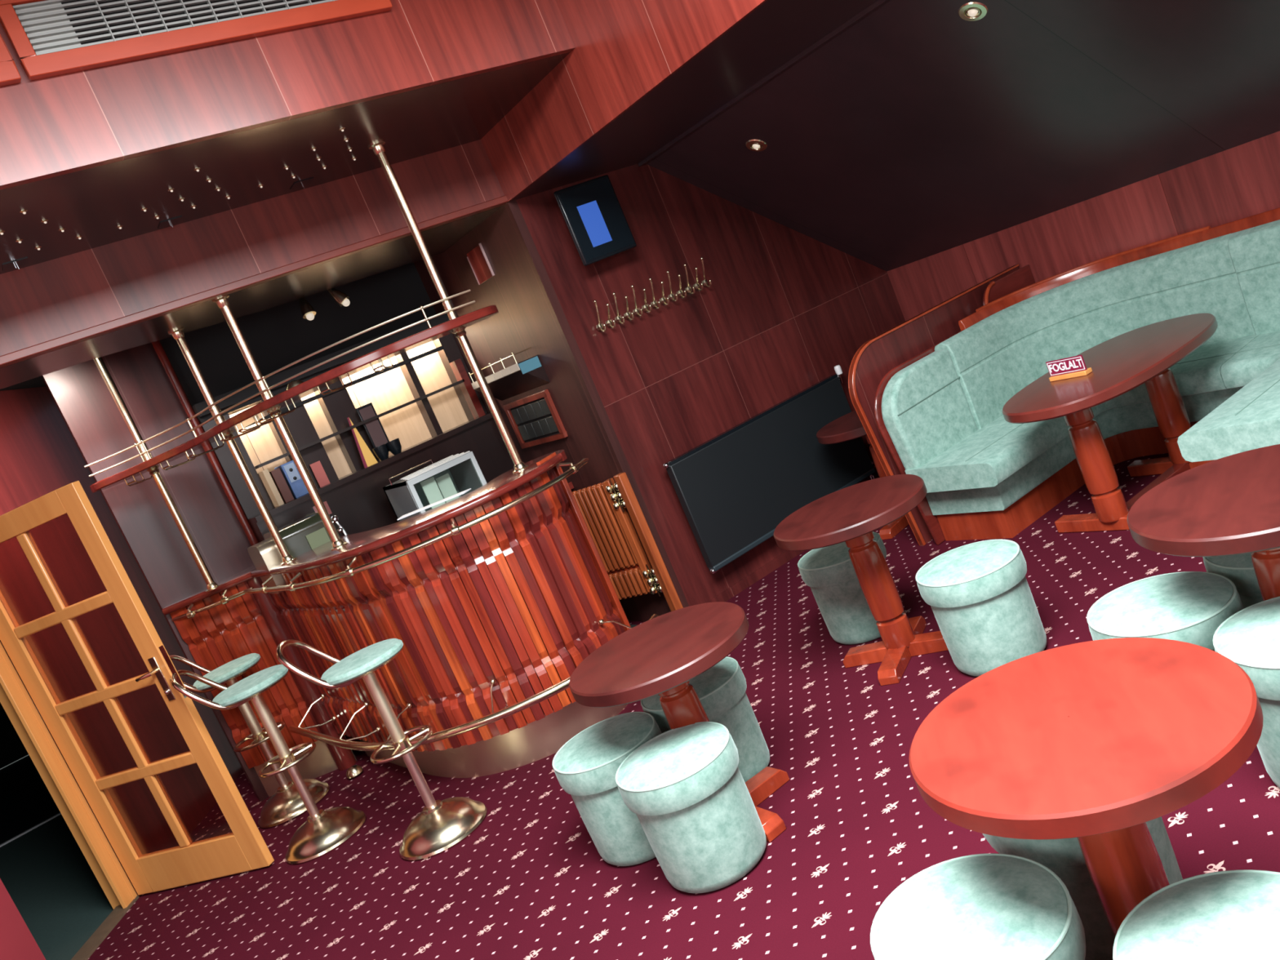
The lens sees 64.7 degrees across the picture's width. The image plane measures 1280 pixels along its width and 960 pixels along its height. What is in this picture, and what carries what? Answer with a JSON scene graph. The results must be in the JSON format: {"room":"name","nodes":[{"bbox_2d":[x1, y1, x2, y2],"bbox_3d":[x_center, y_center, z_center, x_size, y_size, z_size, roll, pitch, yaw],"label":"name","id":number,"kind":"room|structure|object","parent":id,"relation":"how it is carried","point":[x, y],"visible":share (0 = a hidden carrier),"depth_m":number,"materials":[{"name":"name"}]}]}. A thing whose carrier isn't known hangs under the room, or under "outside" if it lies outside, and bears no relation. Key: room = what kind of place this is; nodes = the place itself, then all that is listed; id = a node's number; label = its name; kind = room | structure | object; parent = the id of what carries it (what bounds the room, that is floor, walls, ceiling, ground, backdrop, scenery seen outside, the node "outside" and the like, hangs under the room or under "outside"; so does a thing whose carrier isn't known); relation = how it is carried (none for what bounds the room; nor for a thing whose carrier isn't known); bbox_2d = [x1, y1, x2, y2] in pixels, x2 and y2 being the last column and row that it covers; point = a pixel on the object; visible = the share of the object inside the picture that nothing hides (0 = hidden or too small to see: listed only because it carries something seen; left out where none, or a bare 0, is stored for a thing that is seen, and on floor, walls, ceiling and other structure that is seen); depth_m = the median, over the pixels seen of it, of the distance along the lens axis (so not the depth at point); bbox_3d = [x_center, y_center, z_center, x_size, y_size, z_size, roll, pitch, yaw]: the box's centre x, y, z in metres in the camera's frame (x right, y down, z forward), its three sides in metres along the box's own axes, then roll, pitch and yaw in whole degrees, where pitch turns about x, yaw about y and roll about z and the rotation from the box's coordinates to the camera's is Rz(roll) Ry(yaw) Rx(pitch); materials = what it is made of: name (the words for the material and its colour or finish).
{"room":"bar","nodes":[
{"label":"bar","id":0,"kind":"room"},
{"bbox_2d":[0,702,28,768],"bbox_3d":[-4.829,1.651,4.600,8.100,2.600,11.100,-28,10,-30],"label":"wall","id":1,"kind":"structure","parent":0,"point":[12,748],"depth_m":10.03,"materials":[{"name":"black"}]},
{"bbox_2d":[0,812,61,847],"bbox_3d":[-5.197,2.940,6.441,5.139,0.010,0.035,-28,10,-30],"label":"trim","id":2,"kind":"structure","parent":1,"relation":"attached to","point":[59,813],"depth_m":7.05,"materials":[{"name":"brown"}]},
{"bbox_2d":[0,195,508,368],"bbox_3d":[-2.134,-0.640,4.145,3.819,0.034,0.062,-28,10,-30],"label":"trim","id":3,"kind":"structure","parent":1,"relation":"attached to","point":[23,354],"depth_m":4.36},
{"bbox_2d":[0,376,46,391],"bbox_3d":[-2.932,-0.712,5.391,3.909,0.040,2.300,-28,10,-30],"label":"ceiling","id":4,"kind":"structure","parent":0,"point":[37,382],"depth_m":5.58,"materials":[{"name":"black"}]},
{"bbox_2d":[298,288,350,320],"bbox_3d":[-1.734,-1.033,5.421,0.278,0.314,0.099,-28,10,-30],"label":"spotlights","id":5,"kind":"object","parent":4,"relation":"attached to","point":[308,312],"visible":0.71,"depth_m":5.39,"materials":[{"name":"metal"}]},
{"bbox_2d":[0,386,243,959],"bbox_3d":[-3.066,0.668,3.576,0.090,3.320,5.356,-23,8,2],"label":"wall","id":6,"kind":"structure","parent":0,"point":[39,455],"depth_m":5.41,"materials":[{"name":"wood"}]},
{"bbox_2d":[41,342,268,801],"bbox_3d":[-2.387,0.476,5.511,0.542,2.580,0.100,-28,10,-30],"label":"wall panel","id":7,"kind":"object","parent":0,"point":[79,392],"visible":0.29,"depth_m":5.38,"materials":[{"name":"brown wood"}]},
{"bbox_2d":[0,52,569,274],"bbox_3d":[-2.196,-0.885,3.533,4.309,0.050,0.981,-28,10,-30],"label":"ceiling","id":8,"kind":"structure","parent":0,"point":[91,203],"depth_m":3.92,"materials":[{"name":"brown wood"}]},
{"bbox_2d":[2,257,27,271],"bbox_3d":[-2.390,-0.819,3.877,0.090,0.020,0.090,-28,10,-30],"label":"recessed light","id":9,"kind":"object","parent":8,"relation":"in","point":[16,264],"visible":1,"depth_m":3.87,"materials":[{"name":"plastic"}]},
{"bbox_2d":[157,216,182,229],"bbox_3d":[-1.945,-1.059,4.193,0.090,0.020,0.090,-28,10,-30],"label":"recessed light","id":10,"kind":"object","parent":8,"relation":"in","point":[171,222],"visible":1,"depth_m":4.18,"materials":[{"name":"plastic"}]},
{"bbox_2d":[289,177,313,190],"bbox_3d":[-1.485,-1.297,4.452,0.090,0.020,0.090,-28,10,-30],"label":"recessed light","id":11,"kind":"object","parent":8,"relation":"in","point":[305,182],"visible":1,"depth_m":4.44,"materials":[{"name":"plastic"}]},
{"bbox_2d":[0,0,574,190],"bbox_3d":[-2.040,-1.179,3.058,4.309,0.602,0.040,-28,10,-30],"label":"wall","id":12,"kind":"structure","parent":0,"point":[63,124],"depth_m":3.48,"materials":[{"name":"brown wood"}]},
{"bbox_2d":[0,34,21,86],"bbox_3d":[-2.443,-1.093,2.761,1.291,0.280,0.035,-28,10,-30],"label":"air vent","id":13,"kind":"object","parent":12,"relation":"in","point":[9,73],"visible":1,"depth_m":3.07,"materials":[{"name":"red wood"}]},
{"bbox_2d":[0,0,392,80],"bbox_3d":[-1.454,-1.618,3.411,1.261,0.280,0.035,-28,10,-30],"label":"air vent","id":14,"kind":"object","parent":12,"relation":"in","point":[48,37],"visible":1,"depth_m":3.28,"materials":[{"name":"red wood"}]},
{"bbox_2d":[160,262,468,478],"bbox_3d":[-1.576,0.044,6.050,1.589,2.580,0.090,-28,10,-30],"label":"wall","id":15,"kind":"structure","parent":0,"point":[278,336],"depth_m":5.94,"materials":[{"name":"black"}]},
{"bbox_2d":[0,0,877,389],"bbox_3d":[-0.212,-1.087,1.726,4.690,0.100,7.980,-28,10,-30],"label":"ceiling","id":16,"kind":"structure","parent":0,"point":[776,32],"depth_m":4.47,"materials":[{"name":"brown wood"}]},
{"bbox_2d":[0,139,905,606],"bbox_3d":[-0.848,-0.159,4.912,6.163,2.718,0.100,-28,10,-30],"label":"wall","id":17,"kind":"structure","parent":0,"point":[783,307],"depth_m":5.43,"materials":[{"name":"brown wood"}]},
{"bbox_2d":[553,174,636,266],"bbox_3d":[-0.259,-1.323,5.227,0.340,0.394,0.165,-28,10,-30],"label":"television","id":18,"kind":"object","parent":17,"relation":"attached to","point":[592,211],"visible":1,"depth_m":5.15,"materials":[{"name":"black plastic"}]},
{"bbox_2d":[593,299,606,332],"bbox_3d":[-0.221,-0.846,5.256,0.038,0.171,0.093,-28,10,-30],"label":"coat hook","id":19,"kind":"object","parent":17,"relation":"attached to","point":[599,326],"visible":1,"depth_m":5.25,"materials":[{"name":"gold metal"}]},
{"bbox_2d":[612,292,624,324],"bbox_3d":[-0.126,-0.897,5.319,0.038,0.171,0.093,-28,10,-30],"label":"coat hook","id":20,"kind":"object","parent":17,"relation":"attached to","point":[618,318],"visible":1,"depth_m":5.32,"materials":[{"name":"gold metal"}]},
{"bbox_2d":[623,295,634,320],"bbox_3d":[-0.070,-0.904,5.354,0.038,0.131,0.093,-28,10,-30],"label":"coat hook","id":21,"kind":"object","parent":17,"relation":"attached to","point":[627,315],"visible":1,"depth_m":5.35,"materials":[{"name":"gold metal"}]},
{"bbox_2d":[631,284,643,316],"bbox_3d":[-0.030,-0.948,5.382,0.038,0.171,0.093,-28,10,-30],"label":"coat hook","id":22,"kind":"object","parent":17,"relation":"attached to","point":[636,311],"visible":0.99,"depth_m":5.38,"materials":[{"name":"gold metal"}]},
{"bbox_2d":[641,288,652,312],"bbox_3d":[0.025,-0.955,5.416,0.038,0.131,0.093,-28,10,-30],"label":"coat hook","id":23,"kind":"object","parent":17,"relation":"attached to","point":[645,307],"visible":1,"depth_m":5.42,"materials":[{"name":"gold metal"}]},
{"bbox_2d":[648,277,660,309],"bbox_3d":[0.065,-0.998,5.445,0.038,0.171,0.093,-28,10,-30],"label":"coat hook","id":24,"kind":"object","parent":17,"relation":"attached to","point":[654,304],"visible":0.99,"depth_m":5.44,"materials":[{"name":"gold metal"}]},
{"bbox_2d":[666,271,678,302],"bbox_3d":[0.161,-1.049,5.507,0.038,0.171,0.093,-28,10,-30],"label":"coat hook","id":25,"kind":"object","parent":17,"relation":"attached to","point":[671,296],"visible":1,"depth_m":5.50,"materials":[{"name":"gold metal"}]},
{"bbox_2d":[683,263,694,294],"bbox_3d":[0.256,-1.100,5.570,0.038,0.171,0.093,-28,10,-30],"label":"coat hook","id":26,"kind":"object","parent":17,"relation":"attached to","point":[687,289],"visible":0.98,"depth_m":5.57,"materials":[{"name":"gold metal"}]},
{"bbox_2d":[700,257,711,287],"bbox_3d":[0.352,-1.151,5.633,0.038,0.171,0.093,-28,10,-30],"label":"coat hook","id":27,"kind":"object","parent":17,"relation":"attached to","point":[704,282],"visible":0.98,"depth_m":5.63,"materials":[{"name":"gold metal"}]},
{"bbox_2d":[704,550,804,603],"bbox_3d":[1.152,0.275,6.013,2.354,0.055,0.012,-28,10,-30],"label":"baseboard","id":28,"kind":"structure","parent":17,"relation":"attached to","point":[788,555],"depth_m":5.67,"materials":[{"name":"brown wood"}]},
{"bbox_2d":[638,0,890,166],"bbox_3d":[1.829,-2.020,2.513,0.045,0.023,7.062,-28,10,-30],"label":"trim","id":29,"kind":"structure","parent":17,"relation":"attached to","point":[878,3],"depth_m":4.53,"materials":[{"name":"brown wood"}]},
{"bbox_2d":[662,364,875,573],"bbox_3d":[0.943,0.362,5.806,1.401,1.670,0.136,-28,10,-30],"label":"radiator","id":30,"kind":"object","parent":17,"relation":"attached to","point":[733,489],"visible":0.81,"depth_m":5.62,"materials":[{"name":"metal"}]},
{"bbox_2d":[666,373,837,465],"bbox_3d":[0.647,-0.349,5.656,1.317,0.016,0.051,-28,10,-30],"label":"grille","id":31,"kind":"object","parent":30,"relation":"attached to","point":[782,406],"depth_m":5.61,"materials":[{"name":"plastic"}]},
{"bbox_2d":[413,0,767,622],"bbox_3d":[1.086,-0.977,2.805,0.050,3.320,8.500,-28,10,-30],"label":"wall","id":32,"kind":"structure","parent":0,"point":[531,313],"depth_m":5.11,"materials":[{"name":"brown wood"}]},
{"bbox_2d":[466,243,494,284],"bbox_3d":[-0.883,-1.188,5.569,0.013,0.185,0.202,-28,10,-30],"label":"hatch","id":33,"kind":"object","parent":32,"relation":"attached to","point":[477,260],"visible":1,"depth_m":5.56,"materials":[{"name":"brown wood"}]},
{"bbox_2d":[468,346,550,400],"bbox_3d":[-0.756,-0.580,5.743,0.139,0.231,0.664,-28,10,-30],"label":"wall shelf","id":34,"kind":"object","parent":32,"relation":"attached to","point":[527,375],"visible":0.81,"depth_m":5.61,"materials":[{"name":"brown wood"}]},
{"bbox_2d":[502,389,568,448],"bbox_3d":[-0.608,-0.343,5.823,0.025,0.285,0.576,-28,10,-30],"label":"rack","id":35,"kind":"object","parent":32,"relation":"attached to","point":[535,420],"visible":1,"depth_m":5.80,"materials":[{"name":"brown wood"}]},
{"bbox_2d":[0,453,1279,959],"bbox_3d":[-2.183,2.068,4.048,11.050,0.050,14.500,-28,10,-30],"label":"floor","id":36,"kind":"structure","parent":0,"point":[531,882],"depth_m":3.70,"materials":[{"name":"red carpet"}]},
{"bbox_2d":[168,653,329,828],"bbox_3d":[-2.005,1.250,5.139,0.464,0.982,0.384,-23,8,0],"label":"bar stool","id":37,"kind":"object","parent":36,"relation":"on","point":[286,804],"visible":0.75,"depth_m":5.10,"materials":[{"name":"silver metal"}]},
{"bbox_2d":[151,340,355,751],"bbox_3d":[-2.116,0.353,5.558,0.044,2.580,0.044,-28,10,-30],"label":"wood post","id":38,"kind":"object","parent":36,"relation":"on","point":[157,345],"visible":0.39,"depth_m":5.46,"materials":[{"name":"brown wood"}]},
{"bbox_2d":[169,664,365,864],"bbox_3d":[-1.649,1.198,4.521,0.464,0.982,0.384,-24,8,-8],"label":"bar stool","id":39,"kind":"object","parent":36,"relation":"on","point":[323,831],"visible":0.97,"depth_m":4.49,"materials":[{"name":"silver metal"}]},
{"bbox_2d":[191,312,514,742],"bbox_3d":[-1.370,0.240,5.924,1.557,2.100,0.295,-28,10,-30],"label":"shelf unit","id":40,"kind":"object","parent":36,"relation":"on","point":[360,502],"visible":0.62,"depth_m":5.78,"materials":[{"name":"brown wood"}]},
{"bbox_2d":[257,468,284,507],"bbox_3d":[-2.034,0.048,5.567,0.031,0.210,0.160,-28,10,-30],"label":"folder","id":41,"kind":"object","parent":40,"relation":"on","point":[268,484],"visible":0.99,"depth_m":5.51,"materials":[{"name":"beige"}]},
{"bbox_2d":[269,467,294,503],"bbox_3d":[-1.992,0.036,5.593,0.050,0.190,0.160,-28,10,-30],"label":"folder","id":42,"kind":"object","parent":40,"relation":"on","point":[282,486],"visible":0.72,"depth_m":5.53,"materials":[{"name":"red"}]},
{"bbox_2d":[274,460,308,498],"bbox_3d":[-1.939,0.002,5.633,0.076,0.200,0.194,-28,10,-30],"label":"binder","id":43,"kind":"object","parent":40,"relation":"on","point":[289,470],"visible":0.88,"depth_m":5.56,"materials":[{"name":"blue"}]},
{"bbox_2d":[309,460,329,487],"bbox_3d":[-1.809,-0.034,5.715,0.060,0.140,0.006,-28,10,-30],"label":"card","id":44,"kind":"object","parent":40,"relation":"on","point":[317,468],"visible":1,"depth_m":5.71,"materials":[{"name":"red"}]},
{"bbox_2d":[346,417,377,468],"bbox_3d":[-1.603,-0.221,5.791,0.082,0.300,0.012,-28,10,-30],"label":"leaflet","id":45,"kind":"object","parent":40,"relation":"on","point":[367,458],"visible":1,"depth_m":5.79,"materials":[{"name":"paper"}]},
{"bbox_2d":[355,402,389,451],"bbox_3d":[-1.537,-0.293,5.859,0.100,0.300,0.016,-28,10,-30],"label":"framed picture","id":46,"kind":"object","parent":40,"relation":"on","point":[374,428],"visible":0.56,"depth_m":5.85,"materials":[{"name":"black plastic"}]},
{"bbox_2d":[247,408,502,524],"bbox_3d":[-1.512,-0.092,5.871,1.557,0.030,0.295,-28,10,-30],"label":"countertop","id":47,"kind":"structure","parent":40,"relation":"on","point":[416,447],"depth_m":5.73,"materials":[{"name":"brown wood"}]},
{"bbox_2d":[372,443,388,461],"bbox_3d":[-1.481,-0.156,5.805,0.084,0.082,0.084,-28,10,-30],"label":"pot","id":48,"kind":"object","parent":40,"relation":"on","point":[381,452],"visible":0.99,"depth_m":5.78,"materials":[{"name":"ceramic"}]},
{"bbox_2d":[386,438,401,455],"bbox_3d":[-1.415,-0.189,5.836,0.084,0.082,0.084,-28,10,-30],"label":"pot","id":49,"kind":"object","parent":40,"relation":"on","point":[394,446],"visible":1,"depth_m":5.81,"materials":[{"name":"ceramic"}]},
{"bbox_2d":[346,764,363,778],"bbox_3d":[-1.496,1.513,5.277,0.090,0.043,0.090,-28,10,-30],"label":"spotlight","id":50,"kind":"object","parent":36,"relation":"on","point":[355,770],"depth_m":5.25,"materials":[{"name":"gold metal"}]},
{"bbox_2d":[275,638,487,861],"bbox_3d":[-1.027,1.006,4.061,0.464,0.982,0.384,-23,8,2],"label":"bar stool","id":51,"kind":"object","parent":36,"relation":"on","point":[442,824],"visible":1,"depth_m":4.02,"materials":[{"name":"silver metal"}]},
{"bbox_2d":[162,449,658,796],"bbox_3d":[-1.198,0.844,4.836,2.586,1.185,1.055,-19,9,27],"label":"bar counter","id":52,"kind":"object","parent":36,"relation":"on","point":[494,594],"depth_m":4.42,"materials":[{"name":"brown wood"}]},
{"bbox_2d":[93,356,220,592],"bbox_3d":[-2.460,-0.076,5.087,0.080,1.395,0.080,-28,10,-30],"label":"brass pole","id":53,"kind":"object","parent":52,"relation":"on","point":[154,472],"visible":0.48,"depth_m":5.09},
{"bbox_2d":[168,327,297,565],"bbox_3d":[-1.934,-0.152,4.814,0.080,1.204,0.080,-28,10,-30],"label":"brass pole","id":54,"kind":"object","parent":52,"relation":"on","point":[178,334],"visible":0.81,"depth_m":4.80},
{"bbox_2d":[212,294,347,551],"bbox_3d":[-1.595,-0.245,4.495,0.080,1.204,0.080,-28,10,-30],"label":"brass pole","id":55,"kind":"object","parent":52,"relation":"on","point":[222,302],"visible":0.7,"depth_m":4.48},
{"bbox_2d":[162,449,567,614],"bbox_3d":[-1.460,0.321,4.866,2.413,0.038,0.884,-19,9,27],"label":"countertop","id":56,"kind":"structure","parent":52,"relation":"on","point":[359,544],"depth_m":4.41,"materials":[{"name":"brown wood"}]},
{"bbox_2d":[396,488,471,519],"bbox_3d":[-0.958,0.114,4.695,0.368,0.005,0.078,-21,9,12],"label":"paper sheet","id":57,"kind":"object","parent":52,"relation":"on","point":[468,490],"visible":1,"depth_m":4.68,"materials":[{"name":"white"}]},
{"bbox_2d":[368,140,528,473],"bbox_3d":[-0.833,-0.744,4.454,0.080,1.533,0.080,-28,10,-30],"label":"brass pole","id":58,"kind":"object","parent":52,"relation":"on","point":[378,148],"visible":0.86,"depth_m":4.43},
{"bbox_2d":[84,289,498,778],"bbox_3d":[-1.379,0.478,4.757,2.358,1.988,0.555,-20,9,20],"label":"shelf","id":59,"kind":"object","parent":58,"relation":"attached to","point":[297,389],"visible":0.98,"depth_m":4.36,"materials":[{"name":"brown wood"}]},
{"bbox_2d":[285,379,303,390],"bbox_3d":[-1.504,-0.401,4.427,0.090,0.074,0.090,-28,10,-30],"label":"spotlight","id":60,"kind":"object","parent":59,"relation":"attached to","point":[294,383],"depth_m":4.39,"materials":[{"name":"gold metal"}]},
{"bbox_2d":[568,481,573,489],"bbox_3d":[-0.861,0.714,5.731,1.357,0.900,0.480,-28,10,-30],"label":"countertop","id":61,"kind":"structure","parent":36,"relation":"on","point":[571,485],"depth_m":5.80,"materials":[{"name":"brown wood"}]},
{"bbox_2d":[247,501,347,593],"bbox_3d":[-1.706,0.407,5.188,0.431,0.470,0.345,-28,10,-30],"label":"espresso machine","id":62,"kind":"object","parent":61,"relation":"on","point":[307,533],"visible":0.57,"depth_m":5.03,"materials":[{"name":"silver metal"}]},
{"bbox_2d":[311,501,347,535],"bbox_3d":[-1.571,0.232,5.176,0.094,0.251,0.155,-28,10,-30],"label":"tap","id":63,"kind":"object","parent":62,"relation":"on","point":[335,518],"depth_m":5.15,"materials":[{"name":"silver metal"}]},
{"bbox_2d":[382,450,486,521],"bbox_3d":[-1.091,0.108,5.534,0.406,0.438,0.420,-28,10,-30],"label":"display case","id":64,"kind":"object","parent":61,"relation":"on","point":[450,476],"visible":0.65,"depth_m":5.44,"materials":[{"name":"grey metal"}]},
{"bbox_2d":[552,711,662,866],"bbox_3d":[-0.052,1.025,3.369,0.374,0.394,0.374,-24,8,-3],"label":"stool","id":65,"kind":"object","parent":36,"relation":"on","point":[586,766],"visible":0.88,"depth_m":3.23,"materials":[{"name":"green"}]},
{"bbox_2d":[613,472,683,611],"bbox_3d":[0.066,0.379,5.353,0.049,0.900,0.060,-28,10,-30],"label":"gate post","id":66,"kind":"object","parent":36,"relation":"on","point":[621,479],"visible":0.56,"depth_m":5.32,"materials":[{"name":"orange wood"}]},
{"bbox_2d":[572,478,662,599],"bbox_3d":[-0.204,0.361,5.534,0.567,0.690,0.066,-17,10,36],"label":"gate","id":67,"kind":"object","parent":66,"relation":"attached to","point":[602,506],"visible":0.59,"depth_m":5.47,"materials":[{"name":"orange wood"}]},
{"bbox_2d":[568,601,789,842],"bbox_3d":[0.173,0.814,3.244,0.600,0.640,0.600,-28,10,-30],"label":"round table","id":68,"kind":"object","parent":36,"relation":"on","point":[660,655],"visible":0.66,"depth_m":3.15,"materials":[{"name":"brown wood"}]},
{"bbox_2d":[615,721,766,893],"bbox_3d":[0.164,0.984,3.052,0.374,0.394,0.374,-28,10,-30],"label":"stool","id":69,"kind":"object","parent":36,"relation":"on","point":[686,788],"visible":1,"depth_m":2.92,"materials":[{"name":"green"}]},
{"bbox_2d":[640,656,769,782],"bbox_3d":[0.240,0.870,3.561,0.374,0.394,0.374,-19,9,23],"label":"stool","id":70,"kind":"object","parent":36,"relation":"on","point":[721,690],"visible":0.43,"depth_m":3.43,"materials":[{"name":"green"}]},
{"bbox_2d":[797,531,904,644],"bbox_3d":[0.913,0.460,4.331,0.374,0.394,0.374,-30,11,-39],"label":"stool","id":71,"kind":"object","parent":36,"relation":"on","point":[829,572],"visible":0.54,"depth_m":4.20,"materials":[{"name":"green"}]},
{"bbox_2d":[773,474,948,685],"bbox_3d":[0.914,0.391,3.916,0.600,0.640,0.600,-18,10,32],"label":"round table","id":72,"kind":"object","parent":36,"relation":"on","point":[850,515],"visible":0.91,"depth_m":3.86,"materials":[{"name":"brown wood"}]},
{"bbox_2d":[816,410,908,539],"bbox_3d":[1.366,-0.065,5.559,0.600,0.640,0.600,-30,11,-40],"label":"round table","id":73,"kind":"object","parent":36,"relation":"on","point":[847,427],"visible":0.22,"depth_m":5.47,"materials":[{"name":"brown wood"}]},
{"bbox_2d":[848,263,1019,546],"bbox_3d":[1.741,-0.423,5.380,1.513,1.055,0.036,-28,10,-30],"label":"partition","id":74,"kind":"structure","parent":36,"relation":"on","point":[900,344],"depth_m":5.11,"materials":[{"name":"brown wood"}]},
{"bbox_2d":[982,264,1035,305],"bbox_3d":[2.022,-1.000,5.523,0.465,0.245,0.035,-28,10,-30],"label":"panel","id":75,"kind":"object","parent":74,"relation":"attached to","point":[1022,277],"visible":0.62,"depth_m":5.51,"materials":[{"name":"brown wood"}]},
{"bbox_2d":[870,853,1085,959],"bbox_3d":[0.665,0.959,1.871,0.374,0.394,0.374,-18,10,32],"label":"stool","id":76,"kind":"object","parent":36,"relation":"on","point":[988,906],"visible":1,"depth_m":1.82,"materials":[{"name":"green"}]},
{"bbox_2d":[915,539,1046,676],"bbox_3d":[1.217,0.450,3.583,0.374,0.394,0.374,-25,9,-12],"label":"stool","id":77,"kind":"object","parent":36,"relation":"on","point":[979,595],"visible":0.93,"depth_m":3.45,"materials":[{"name":"green"}]},
{"bbox_2d":[873,207,1279,545],"bbox_3d":[2.293,-0.461,4.482,1.502,0.957,1.938,-28,10,-30],"label":"sofa","id":78,"kind":"object","parent":36,"relation":"on","point":[938,413],"visible":0.72,"depth_m":4.86,"materials":[{"name":"green fabric"}]},
{"bbox_2d":[881,349,977,470],"bbox_3d":[1.423,-0.301,4.981,0.513,0.555,0.095,-28,10,-30],"label":"cushion","id":79,"kind":"object","parent":78,"relation":"on","point":[929,407],"depth_m":4.92,"materials":[{"name":"fabric"}]},
{"bbox_2d":[904,333,1258,493],"bbox_3d":[2.130,-0.322,4.812,1.425,0.127,1.075,-28,10,-30],"label":"seat cushion","id":80,"kind":"object","parent":78,"relation":"on","point":[996,448],"depth_m":4.69,"materials":[{"name":"fabric"}]},
{"bbox_2d":[934,233,1255,429],"bbox_3d":[2.276,-0.691,5.112,1.424,0.604,0.545,-20,9,19],"label":"cushion","id":81,"kind":"object","parent":78,"relation":"on","point":[1002,349],"depth_m":5.08,"materials":[{"name":"fabric"}]},
{"bbox_2d":[1177,330,1279,462],"bbox_3d":[2.626,-0.410,4.045,1.365,0.127,0.751,-28,10,-30],"label":"seat cushion","id":82,"kind":"object","parent":78,"relation":"on","point":[1249,420],"depth_m":3.79,"materials":[{"name":"fabric"}]},
{"bbox_2d":[1227,219,1279,335],"bbox_3d":[2.920,-0.823,4.222,0.321,0.605,0.960,-23,8,3],"label":"cushion","id":83,"kind":"object","parent":78,"relation":"on","point":[1254,245],"depth_m":4.56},
{"bbox_2d":[982,816,1182,959],"bbox_3d":[0.950,0.791,2.163,0.374,0.394,0.374,-22,8,5],"label":"stool","id":84,"kind":"object","parent":36,"relation":"on","point":[1064,857],"visible":0.05,"depth_m":2.02,"materials":[{"name":"green"}]},
{"bbox_2d":[908,637,1263,937],"bbox_3d":[0.902,0.721,1.883,0.600,0.640,0.600,-21,9,14],"label":"round table","id":85,"kind":"object","parent":36,"relation":"on","point":[1091,742],"visible":0.8,"depth_m":1.77,"materials":[{"name":"brown wood"}]},
{"bbox_2d":[1002,313,1217,533],"bbox_3d":[2.151,-0.219,4.419,1.170,0.645,0.650,-28,10,-30],"label":"table","id":86,"kind":"object","parent":36,"relation":"on","point":[1120,364],"visible":0.84,"depth_m":4.26,"materials":[{"name":"brown wood"}]},
{"bbox_2d":[1045,355,1092,382],"bbox_3d":[1.850,-0.487,4.374,0.048,0.088,0.184,-28,10,-28],"label":"sign","id":87,"kind":"object","parent":86,"relation":"on","point":[1073,366],"visible":1,"depth_m":4.36,"materials":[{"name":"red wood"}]},
{"bbox_2d":[1086,571,1244,651],"bbox_3d":[1.451,0.488,2.722,0.374,0.394,0.374,-21,9,14],"label":"stool","id":88,"kind":"object","parent":36,"relation":"on","point":[1186,606],"visible":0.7,"depth_m":2.63,"materials":[{"name":"green"}]},
{"bbox_2d":[1112,869,1279,959],"bbox_3d":[0.982,0.873,1.564,0.374,0.394,0.374,-28,10,-30],"label":"stool","id":89,"kind":"object","parent":36,"relation":"on","point":[1228,914],"visible":1,"depth_m":1.60,"materials":[{"name":"green"}]},
{"bbox_2d":[1126,444,1279,600],"bbox_3d":[1.633,0.307,2.524,0.600,0.640,0.600,-16,11,39],"label":"round table","id":90,"kind":"object","parent":36,"relation":"on","point":[1230,504],"visible":0.89,"depth_m":2.48,"materials":[{"name":"brown wood"}]},
{"bbox_2d":[1202,552,1262,608],"bbox_3d":[1.813,0.321,2.801,0.374,0.394,0.374,-26,9,-21],"label":"stool","id":91,"kind":"object","parent":36,"relation":"on","point":[1238,568],"visible":0.28,"depth_m":2.72,"materials":[{"name":"green"}]},
{"bbox_2d":[1213,596,1279,787],"bbox_3d":[1.578,0.496,2.331,0.374,0.394,0.374,-16,11,41],"label":"stool","id":92,"kind":"object","parent":36,"relation":"on","point":[1250,637],"visible":0.87,"depth_m":2.31,"materials":[{"name":"green"}]},
{"bbox_2d":[647,0,1279,271],"bbox_3d":[2.617,-1.861,3.033,1.573,1.305,7.162,-28,10,-30],"label":"ceiling","id":93,"kind":"structure","parent":0,"point":[921,130],"depth_m":4.62,"materials":[{"name":"black paint"}]},
{"bbox_2d":[745,139,767,151],"bbox_3d":[0.596,-1.713,5.178,0.089,0.069,0.112,-29,10,-35],"label":"recessed light","id":94,"kind":"object","parent":93,"relation":"in","point":[757,145],"visible":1,"depth_m":5.17,"materials":[{"name":"silver glass"}]},
{"bbox_2d":[958,1,987,21],"bbox_3d":[1.305,-1.836,3.964,0.089,0.069,0.112,-29,10,-35],"label":"recessed light","id":95,"kind":"object","parent":93,"relation":"in","point":[970,11],"visible":1,"depth_m":3.95,"materials":[{"name":"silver metal"}]},
{"bbox_2d":[887,130,1279,321],"bbox_3d":[3.648,-1.061,3.578,0.100,1.262,7.162,-28,10,-30],"label":"wall","id":96,"kind":"structure","parent":0,"point":[1241,181],"depth_m":5.16,"materials":[{"name":"brown wood"}]},
{"bbox_3d":[-3.474,-0.337,4.142,0.437,1.340,0.624,-28,10,-30],"label":"wall","id":97,"kind":"structure","parent":0,"visible":0},
{"bbox_2d":[0,642,139,959],"bbox_3d":[-2.838,1.169,4.383,0.120,2.003,0.680,-23,8,2],"label":"door frame","id":98,"kind":"structure","parent":97,"relation":"attached to","point":[15,699],"depth_m":4.71,"materials":[{"name":"orange wood"}]},
{"bbox_2d":[0,480,274,895],"bbox_3d":[-2.401,1.005,4.543,0.861,1.890,0.099,-20,9,22],"label":"glazed door","id":99,"kind":"structure","parent":97,"relation":"in","point":[244,849],"depth_m":4.54,"materials":[{"name":"orange wood"}]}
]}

